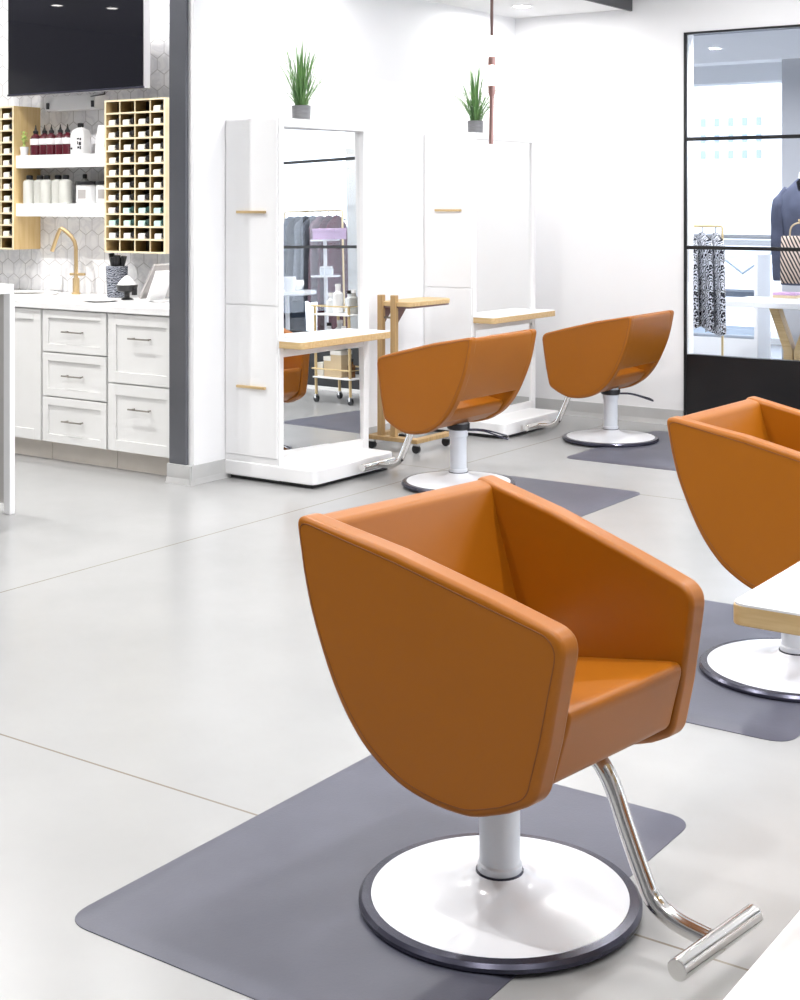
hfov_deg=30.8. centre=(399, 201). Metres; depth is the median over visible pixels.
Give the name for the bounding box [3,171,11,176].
box
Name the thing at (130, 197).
box
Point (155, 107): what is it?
box
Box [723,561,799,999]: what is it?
station
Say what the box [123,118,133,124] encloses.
box
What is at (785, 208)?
mannequin
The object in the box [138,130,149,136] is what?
box
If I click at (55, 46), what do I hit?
television
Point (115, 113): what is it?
shelf
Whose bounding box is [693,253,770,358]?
display shelf
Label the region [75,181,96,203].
tub
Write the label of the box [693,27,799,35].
ceiling
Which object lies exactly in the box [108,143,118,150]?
box
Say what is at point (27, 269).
wall
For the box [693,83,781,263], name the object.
office building
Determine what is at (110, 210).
box
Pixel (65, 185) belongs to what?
shampoo bottle
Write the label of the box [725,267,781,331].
street
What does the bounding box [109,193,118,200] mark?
box
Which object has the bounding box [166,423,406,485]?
baseboard
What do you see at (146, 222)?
box
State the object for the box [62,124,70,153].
bottle
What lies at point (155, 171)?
box
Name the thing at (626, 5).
trim
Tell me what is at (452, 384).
chair
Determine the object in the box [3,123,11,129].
box
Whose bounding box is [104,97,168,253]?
rack
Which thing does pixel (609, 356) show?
chair
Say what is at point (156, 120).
box
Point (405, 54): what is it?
wall
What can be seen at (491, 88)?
socket
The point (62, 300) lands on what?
countertop
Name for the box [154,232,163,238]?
box
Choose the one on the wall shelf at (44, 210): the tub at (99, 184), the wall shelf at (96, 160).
the tub at (99, 184)
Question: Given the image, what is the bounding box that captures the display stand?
[134,263,168,302]
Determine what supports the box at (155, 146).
on the rack at (137, 109)
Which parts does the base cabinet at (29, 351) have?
door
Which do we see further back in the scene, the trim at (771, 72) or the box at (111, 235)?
the trim at (771, 72)
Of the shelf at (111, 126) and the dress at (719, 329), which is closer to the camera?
the shelf at (111, 126)
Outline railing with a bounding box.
[693,234,771,332]
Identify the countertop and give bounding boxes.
[14,289,168,315]
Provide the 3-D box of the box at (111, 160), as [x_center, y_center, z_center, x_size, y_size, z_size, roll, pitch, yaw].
[-1.685,-0.255,8.644,0.084,0.045,0.055,0,0,35]
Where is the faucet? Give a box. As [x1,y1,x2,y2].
[50,227,85,293]
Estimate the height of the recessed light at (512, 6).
0.005 m
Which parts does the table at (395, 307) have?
post, post, underside plate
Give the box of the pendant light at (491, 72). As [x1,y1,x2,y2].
[486,0,497,143]
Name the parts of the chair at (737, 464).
backrest, panel, panel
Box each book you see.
[772,291,799,295]
[772,295,799,298]
[772,298,799,301]
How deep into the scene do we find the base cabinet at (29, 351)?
8.38 m
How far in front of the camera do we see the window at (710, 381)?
9.43 m
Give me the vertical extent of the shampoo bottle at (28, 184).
0.178 m
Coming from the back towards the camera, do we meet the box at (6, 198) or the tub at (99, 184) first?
the box at (6, 198)
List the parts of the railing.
rail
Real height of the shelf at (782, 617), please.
0.036 m
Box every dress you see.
[693,235,699,328]
[695,227,713,329]
[705,227,725,336]
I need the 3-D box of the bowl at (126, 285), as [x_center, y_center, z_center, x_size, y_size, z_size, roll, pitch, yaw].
[-1.588,0.498,8.435,0.127,0.140,0.128,0,0,-14]
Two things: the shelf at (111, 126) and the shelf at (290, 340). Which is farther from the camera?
the shelf at (111, 126)
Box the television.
[7,0,149,96]
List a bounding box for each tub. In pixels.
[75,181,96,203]
[95,181,103,203]
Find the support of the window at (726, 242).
on the floor
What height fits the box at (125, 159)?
0.045 m
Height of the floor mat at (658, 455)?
0.009 m
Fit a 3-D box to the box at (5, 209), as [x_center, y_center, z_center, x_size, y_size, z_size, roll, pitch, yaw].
[-2.463,0.044,9.185,0.084,0.045,0.055,0,0,35]
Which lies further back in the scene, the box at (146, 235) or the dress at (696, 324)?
the dress at (696, 324)
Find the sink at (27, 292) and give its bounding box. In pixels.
[13,290,57,296]
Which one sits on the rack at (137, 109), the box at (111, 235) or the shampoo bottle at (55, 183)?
the box at (111, 235)
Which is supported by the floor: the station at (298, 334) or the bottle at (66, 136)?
the station at (298, 334)
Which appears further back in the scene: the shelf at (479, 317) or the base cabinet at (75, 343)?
the shelf at (479, 317)
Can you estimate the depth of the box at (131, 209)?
8.55 m
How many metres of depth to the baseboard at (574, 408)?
9.86 m
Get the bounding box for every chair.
[298,475,762,981]
[359,329,535,492]
[524,310,673,446]
[667,396,799,702]
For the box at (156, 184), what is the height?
0.045 m
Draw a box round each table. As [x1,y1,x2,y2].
[0,283,14,514]
[369,295,449,453]
[726,296,799,359]
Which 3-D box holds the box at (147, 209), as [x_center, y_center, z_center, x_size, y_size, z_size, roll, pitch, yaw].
[-1.484,0.044,8.505,0.084,0.045,0.055,0,0,35]
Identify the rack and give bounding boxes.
[0,106,39,249]
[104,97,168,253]
[693,225,723,355]
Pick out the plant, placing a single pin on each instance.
(23, 150)
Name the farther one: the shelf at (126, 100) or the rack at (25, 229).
the rack at (25, 229)
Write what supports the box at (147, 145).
on the rack at (137, 109)
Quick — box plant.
[20,131,28,155]
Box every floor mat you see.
[75,755,685,999]
[505,475,639,516]
[567,431,675,470]
[686,600,799,741]
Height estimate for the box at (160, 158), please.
0.045 m
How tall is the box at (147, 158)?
0.045 m
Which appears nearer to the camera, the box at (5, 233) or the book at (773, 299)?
the box at (5, 233)
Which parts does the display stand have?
plate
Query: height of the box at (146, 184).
0.045 m
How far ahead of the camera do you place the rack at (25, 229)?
9.19 m
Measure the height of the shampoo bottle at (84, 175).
0.183 m
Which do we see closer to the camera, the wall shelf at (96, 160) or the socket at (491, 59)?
the socket at (491, 59)
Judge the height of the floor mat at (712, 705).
0.009 m
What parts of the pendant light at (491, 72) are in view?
rod, rod, bulb, bulb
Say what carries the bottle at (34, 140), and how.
on the wall shelf at (96, 160)
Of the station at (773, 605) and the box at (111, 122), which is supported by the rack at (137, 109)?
the box at (111, 122)
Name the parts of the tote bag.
handle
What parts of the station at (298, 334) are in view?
handle, handle, door, door, mirror pane, mirror pane, shelf rail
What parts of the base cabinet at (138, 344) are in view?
drawer, drawer, handle, handle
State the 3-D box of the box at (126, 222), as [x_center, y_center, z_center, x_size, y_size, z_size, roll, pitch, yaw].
[-1.585,0.118,8.575,0.084,0.045,0.055,0,0,35]
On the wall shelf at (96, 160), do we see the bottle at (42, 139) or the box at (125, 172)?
the bottle at (42, 139)
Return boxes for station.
[225,117,391,488]
[424,132,558,438]
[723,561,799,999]
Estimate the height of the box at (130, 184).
0.045 m
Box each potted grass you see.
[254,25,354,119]
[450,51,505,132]
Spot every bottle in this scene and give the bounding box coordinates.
[23,175,34,203]
[30,125,39,154]
[34,175,43,203]
[39,125,47,154]
[40,175,51,203]
[46,125,55,154]
[52,175,61,203]
[55,124,62,154]
[59,175,71,203]
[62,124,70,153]
[81,174,88,180]
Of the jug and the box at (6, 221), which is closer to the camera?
the jug
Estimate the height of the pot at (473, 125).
0.080 m
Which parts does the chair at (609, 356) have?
panel, under seat plate, seat, pump lever, backrest, panel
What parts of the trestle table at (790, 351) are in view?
leg, leg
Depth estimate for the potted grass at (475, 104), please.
9.30 m
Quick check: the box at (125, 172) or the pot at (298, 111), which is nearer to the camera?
the pot at (298, 111)
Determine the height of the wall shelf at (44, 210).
0.080 m
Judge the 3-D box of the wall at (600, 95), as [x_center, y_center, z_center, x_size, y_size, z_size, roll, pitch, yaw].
[3.960,-0.320,8.238,8.100,3.600,0.150,0,0,35]
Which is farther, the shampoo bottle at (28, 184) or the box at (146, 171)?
the shampoo bottle at (28, 184)
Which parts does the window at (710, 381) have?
kick panel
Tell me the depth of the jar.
8.62 m
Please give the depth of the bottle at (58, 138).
8.97 m
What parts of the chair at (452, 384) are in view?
panel, under seat plate, seat, pump lever, backrest, panel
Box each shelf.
[16,153,103,168]
[16,204,103,216]
[109,99,163,102]
[110,125,163,127]
[114,112,163,114]
[279,332,389,349]
[473,311,554,323]
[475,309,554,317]
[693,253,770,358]
[733,602,799,635]
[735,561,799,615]
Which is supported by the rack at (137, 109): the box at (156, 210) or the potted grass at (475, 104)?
the box at (156, 210)
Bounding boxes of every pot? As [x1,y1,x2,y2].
[292,105,310,119]
[467,120,483,132]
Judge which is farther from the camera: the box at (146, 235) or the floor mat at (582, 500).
the box at (146, 235)
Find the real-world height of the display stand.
0.216 m
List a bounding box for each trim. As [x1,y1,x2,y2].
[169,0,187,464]
[585,0,631,10]
[693,62,781,86]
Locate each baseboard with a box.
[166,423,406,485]
[535,398,683,423]
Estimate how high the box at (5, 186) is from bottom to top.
0.045 m
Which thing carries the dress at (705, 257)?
hanging from the rack at (710, 226)
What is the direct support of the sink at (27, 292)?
in the countertop
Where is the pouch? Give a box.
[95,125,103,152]
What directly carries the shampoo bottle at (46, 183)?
on the wall shelf at (44, 210)
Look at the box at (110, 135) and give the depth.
8.63 m
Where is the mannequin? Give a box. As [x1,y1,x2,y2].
[770,173,799,285]
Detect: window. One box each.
[684,24,799,415]
[724,239,780,344]
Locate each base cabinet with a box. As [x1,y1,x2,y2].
[15,307,52,458]
[43,309,117,467]
[108,313,168,475]
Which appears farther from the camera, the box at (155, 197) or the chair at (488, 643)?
the box at (155, 197)
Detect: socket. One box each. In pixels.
[488,56,495,65]
[488,85,494,95]
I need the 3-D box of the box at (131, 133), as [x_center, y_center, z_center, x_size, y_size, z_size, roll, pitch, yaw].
[-1.591,-0.404,8.579,0.084,0.045,0.055,0,0,35]
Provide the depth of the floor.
4.11 m
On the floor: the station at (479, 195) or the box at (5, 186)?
the station at (479, 195)
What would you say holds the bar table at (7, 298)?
on the floor
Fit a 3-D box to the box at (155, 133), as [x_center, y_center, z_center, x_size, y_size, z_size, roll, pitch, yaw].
[-1.387,-0.404,8.437,0.084,0.045,0.055,0,0,35]
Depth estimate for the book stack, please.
10.90 m
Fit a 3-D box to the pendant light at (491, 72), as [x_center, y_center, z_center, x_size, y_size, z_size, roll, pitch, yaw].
[0.380,-1.105,5.996,0.100,1.730,0.100,0,0,35]
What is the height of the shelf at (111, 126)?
0.010 m
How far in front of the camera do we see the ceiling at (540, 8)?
9.73 m
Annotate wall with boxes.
[0,0,168,296]
[188,0,514,465]
[515,0,799,410]
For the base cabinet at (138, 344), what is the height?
0.872 m
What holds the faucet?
on the countertop
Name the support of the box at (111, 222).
on the rack at (137, 109)
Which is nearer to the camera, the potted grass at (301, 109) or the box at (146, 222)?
the potted grass at (301, 109)
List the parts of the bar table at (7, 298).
panel, leg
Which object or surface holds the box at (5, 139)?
on the rack at (25, 229)
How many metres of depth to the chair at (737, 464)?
4.37 m
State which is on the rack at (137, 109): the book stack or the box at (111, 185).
the box at (111, 185)
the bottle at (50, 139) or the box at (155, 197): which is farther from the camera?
the bottle at (50, 139)
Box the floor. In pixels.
[0,332,799,999]
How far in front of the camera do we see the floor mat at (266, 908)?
3.09 m
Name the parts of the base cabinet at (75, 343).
handle, handle, handle, drawer, drawer, drawer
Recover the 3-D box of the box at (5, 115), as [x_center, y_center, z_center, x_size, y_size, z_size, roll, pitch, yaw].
[-2.465,-0.553,9.186,0.084,0.045,0.055,0,0,35]
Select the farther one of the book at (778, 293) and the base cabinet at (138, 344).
the book at (778, 293)
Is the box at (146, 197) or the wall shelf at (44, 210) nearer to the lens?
the box at (146, 197)
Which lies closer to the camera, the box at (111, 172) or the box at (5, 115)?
the box at (111, 172)
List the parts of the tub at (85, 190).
lid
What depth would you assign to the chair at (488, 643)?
2.90 m
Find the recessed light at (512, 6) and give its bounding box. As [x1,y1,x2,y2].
[511,5,532,7]
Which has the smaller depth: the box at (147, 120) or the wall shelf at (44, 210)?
the box at (147, 120)
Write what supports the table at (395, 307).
on the floor
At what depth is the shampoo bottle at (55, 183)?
8.97 m
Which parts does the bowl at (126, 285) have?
handle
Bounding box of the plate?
[82,298,117,301]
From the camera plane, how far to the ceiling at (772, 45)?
11.71 m
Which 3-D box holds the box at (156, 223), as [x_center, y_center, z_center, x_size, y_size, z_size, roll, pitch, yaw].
[-1.382,0.118,8.434,0.084,0.045,0.055,0,0,35]
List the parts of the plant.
pot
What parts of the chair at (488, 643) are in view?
backrest, panel, panel, seat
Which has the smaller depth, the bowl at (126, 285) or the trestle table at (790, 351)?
the bowl at (126, 285)
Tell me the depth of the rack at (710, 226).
10.12 m
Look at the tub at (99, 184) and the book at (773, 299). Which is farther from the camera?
the book at (773, 299)
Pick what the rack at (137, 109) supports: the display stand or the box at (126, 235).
the box at (126, 235)
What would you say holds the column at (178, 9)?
attached to the wall at (405, 54)
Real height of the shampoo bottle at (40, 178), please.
0.178 m
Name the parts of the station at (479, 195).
handle, door, door, mirror pane, mirror pane, shelf rail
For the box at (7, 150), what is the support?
on the rack at (25, 229)
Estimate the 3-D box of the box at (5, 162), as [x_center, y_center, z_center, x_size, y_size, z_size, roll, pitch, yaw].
[-2.466,-0.255,9.187,0.084,0.045,0.055,0,0,35]
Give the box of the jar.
[106,253,127,297]
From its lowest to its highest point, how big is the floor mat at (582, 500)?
0.009 m
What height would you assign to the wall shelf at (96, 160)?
0.080 m
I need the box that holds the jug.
[70,123,90,153]
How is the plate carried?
on the countertop
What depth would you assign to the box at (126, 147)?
8.55 m
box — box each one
[3,112,11,117]
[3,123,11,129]
[3,135,11,141]
[3,159,11,164]
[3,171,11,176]
[3,182,11,188]
[3,206,11,211]
[3,230,11,235]
[4,147,11,152]
[4,194,11,200]
[4,218,11,223]
[108,131,118,137]
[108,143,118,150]
[108,206,118,212]
[109,118,118,124]
[109,156,118,162]
[109,169,118,175]
[109,181,118,187]
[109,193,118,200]
[109,219,118,225]
[109,231,118,237]
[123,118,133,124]
[123,130,133,136]
[123,156,133,162]
[123,168,133,174]
[123,181,133,187]
[123,193,133,200]
[123,206,133,212]
[124,143,133,149]
[124,219,133,225]
[124,231,133,238]
[138,117,149,123]
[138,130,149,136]
[138,142,149,149]
[138,155,149,161]
[138,168,149,174]
[138,193,149,200]
[138,219,149,225]
[138,231,149,238]
[139,180,149,187]
[139,206,149,212]
[153,103,163,110]
[153,129,163,135]
[153,142,163,148]
[153,168,163,174]
[153,193,163,200]
[154,116,163,122]
[154,155,163,161]
[154,181,163,187]
[154,206,163,212]
[154,219,163,225]
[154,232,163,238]
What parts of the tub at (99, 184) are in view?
lid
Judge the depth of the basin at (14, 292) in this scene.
8.96 m
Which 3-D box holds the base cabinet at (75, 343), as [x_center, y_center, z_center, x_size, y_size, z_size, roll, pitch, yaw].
[-1.652,1.044,8.401,0.525,0.872,0.688,0,0,35]
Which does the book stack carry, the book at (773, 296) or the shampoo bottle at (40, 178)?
the book at (773, 296)
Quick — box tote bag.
[780,219,799,283]
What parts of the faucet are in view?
spout, lever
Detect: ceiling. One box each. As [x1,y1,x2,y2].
[426,0,621,18]
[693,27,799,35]
[693,28,799,66]
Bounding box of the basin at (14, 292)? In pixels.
[13,292,45,293]
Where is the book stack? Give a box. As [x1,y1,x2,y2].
[772,291,799,301]
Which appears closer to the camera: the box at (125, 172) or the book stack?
the box at (125, 172)
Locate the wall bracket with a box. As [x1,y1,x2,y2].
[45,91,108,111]

